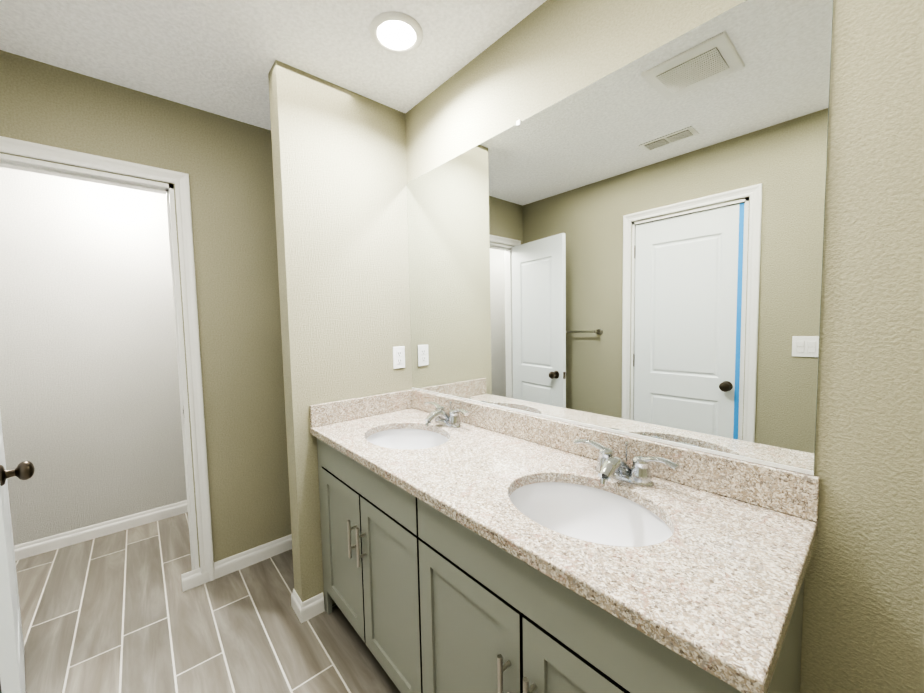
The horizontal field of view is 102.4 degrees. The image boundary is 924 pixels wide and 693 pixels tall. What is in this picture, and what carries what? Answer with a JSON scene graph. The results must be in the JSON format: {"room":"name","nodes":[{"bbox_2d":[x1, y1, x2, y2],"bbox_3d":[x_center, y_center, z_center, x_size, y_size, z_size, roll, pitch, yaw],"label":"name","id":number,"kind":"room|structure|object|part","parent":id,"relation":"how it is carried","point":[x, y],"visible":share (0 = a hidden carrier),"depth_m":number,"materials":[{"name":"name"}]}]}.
{"room":"bathroom","nodes":[
{"label":"bathroom","id":0,"kind":"room"},
{"bbox_2d":[0,167,186,545],"bbox_3d":[-2.351,0.009,2.445,3.820,2.440,0.120,-4,5,-41],"label":"wall","id":1,"kind":"structure","parent":0,"point":[90,411],"depth_m":2.35,"materials":[{"name":"paint"}]},
{"bbox_2d":[14,500,187,560],"bbox_3d":[-2.284,1.186,2.469,3.580,0.086,0.013,-4,5,-41],"label":"baseboard","id":2,"kind":"structure","parent":1,"relation":"attached to","point":[50,543],"depth_m":2.40,"materials":[{"name":"white wood"}]},
{"bbox_2d":[0,50,290,567],"bbox_3d":[-1.692,0.043,1.693,3.820,2.440,0.120,-4,5,-41],"label":"wall","id":3,"kind":"structure","parent":0,"point":[225,163],"depth_m":1.97,"materials":[{"name":"paint"}]},
{"bbox_2d":[0,412,34,692],"bbox_3d":[-1.620,0.268,1.276,0.630,2.018,0.175,2,5,40],"label":"bathroom door","id":4,"kind":"structure","parent":3,"relation":"in","point":[12,669],"depth_m":1.13,"materials":[{"name":"white wood"}]},
{"bbox_3d":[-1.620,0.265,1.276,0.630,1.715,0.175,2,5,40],"label":"knob","id":5,"kind":"part","parent":4,"relation":"part of","materials":[{"name":"brown metal"}]},
{"bbox_2d":[0,136,214,580],"bbox_3d":[-1.683,0.211,1.712,0.786,2.103,0.158,-4,5,-41],"label":"door frame","id":6,"kind":"structure","parent":3,"relation":"attached to","point":[180,180],"depth_m":1.83,"materials":[{"name":"white wood"}]},
{"bbox_2d":[181,534,291,591],"bbox_3d":[-1.035,1.176,2.233,1.038,0.086,0.013,-4,5,-41],"label":"baseboard","id":7,"kind":"structure","parent":3,"relation":"attached to","point":[194,578],"depth_m":2.05,"materials":[{"name":"white wood"}]},
{"bbox_2d":[0,512,400,692],"bbox_3d":[-0.896,1.331,0.893,3.820,0.060,4.460,-4,5,-41],"label":"floor","id":8,"kind":"structure","parent":0,"point":[120,612],"depth_m":1.66,"materials":[{"name":"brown tile"}]},
{"bbox_2d":[310,433,803,692],"bbox_3d":[0.055,0.831,1.290,0.568,0.849,1.599,-4,5,-41],"label":"bathroom vanity","id":9,"kind":"object","parent":8,"relation":"on","point":[470,547],"depth_m":0.96,"materials":[{"name":"grey"}]},
{"bbox_2d":[310,409,817,692],"bbox_3d":[0.055,0.392,1.258,0.560,0.030,1.618,-4,5,-41],"label":"countertop","id":10,"kind":"structure","parent":9,"relation":"on","point":[725,586],"depth_m":0.75,"materials":[{"name":"beige stone"}]},
{"bbox_2d":[361,421,456,452],"bbox_3d":[-0.227,0.465,1.553,0.365,0.167,0.464,-4,5,-41],"label":"sink","id":11,"kind":"object","parent":10,"relation":"in","point":[408,436],"depth_m":1.72,"materials":[{"name":"white ceramic"}]},
{"bbox_2d":[421,401,472,432],"bbox_3d":[-0.102,0.311,1.657,0.151,0.092,0.300,-4,5,-41],"label":"faucet","id":12,"kind":"object","parent":10,"relation":"on","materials":[{"name":"silver metal"}]},
{"bbox_2d":[489,469,688,564],"bbox_3d":[0.307,0.493,0.945,0.365,0.167,0.464,-4,5,-41],"label":"sink","id":13,"kind":"object","parent":10,"relation":"in","point":[628,527],"depth_m":1.06,"materials":[{"name":"white ceramic"}]},
{"bbox_2d":[573,433,684,492],"bbox_3d":[0.432,0.339,1.048,0.151,0.092,0.300,-4,5,-41],"label":"faucet","id":14,"kind":"object","parent":10,"relation":"on","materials":[{"name":"silver metal"}]},
{"bbox_2d":[0,0,546,129],"bbox_3d":[-0.946,-1.183,0.734,3.820,0.100,4.460,-4,5,-41],"label":"ceiling","id":15,"kind":"structure","parent":0,"point":[218,57],"depth_m":1.45,"materials":[{"name":"paint"}]},
{"bbox_2d":[369,11,422,53],"bbox_3d":[-0.248,-1.183,1.413,0.200,0.013,0.200,-4,5,-41],"label":"recessed light","id":16,"kind":"object","parent":15,"relation":"in","point":[396,32],"visible":1,"depth_m":1.40,"materials":[{"name":"white glass"}]},
{"bbox_2d":[268,60,411,607],"bbox_3d":[-0.549,0.010,1.866,0.630,2.440,0.115,-4,5,-41],"label":"wall","id":17,"kind":"structure","parent":0,"point":[339,157],"depth_m":1.72,"materials":[{"name":"paint"}]},
{"bbox_2d":[291,589,323,615],"bbox_3d":[-0.559,1.182,1.980,0.656,0.086,0.038,-4,5,-41],"label":"baseboard","id":18,"kind":"structure","parent":17,"relation":"attached to","point":[298,606],"depth_m":1.72,"materials":[{"name":"white wood"}]},
{"bbox_2d":[309,389,412,428],"bbox_3d":[-0.479,0.300,1.849,0.539,0.100,0.019,-4,5,-41],"label":"backsplash","id":19,"kind":"structure","parent":17,"relation":"attached to","point":[323,413],"depth_m":1.82,"materials":[{"name":"beige stone"}]},
{"bbox_2d":[393,346,404,368],"bbox_3d":[-0.334,0.059,1.975,0.072,0.118,0.007,-4,5,-41],"label":"outlet","id":20,"kind":"object","parent":17,"relation":"attached to","point":[398,357],"visible":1,"depth_m":1.97,"materials":[{"name":"white plastic"}]},
{"bbox_2d":[405,0,923,692],"bbox_3d":[0.424,0.025,1.326,0.120,2.440,3.460,-4,5,-41],"label":"wall","id":21,"kind":"structure","parent":0,"point":[863,614],"depth_m":0.78,"materials":[{"name":"paint"}]},
{"bbox_2d":[413,389,819,520],"bbox_3d":[0.258,0.312,1.431,0.019,0.100,1.618,-4,5,-41],"label":"backsplash","id":22,"kind":"structure","parent":21,"relation":"attached to","point":[783,490],"depth_m":0.99,"materials":[{"name":"beige stone"}]},
{"bbox_2d":[407,0,833,475],"bbox_3d":[0.247,-0.293,1.401,0.008,1.108,1.607,-4,5,-41],"label":"mirror","id":23,"kind":"object","parent":21,"relation":"attached to","point":[635,248],"visible":1,"depth_m":1.05,"materials":[{"name":"grey mirror"}]}
]}

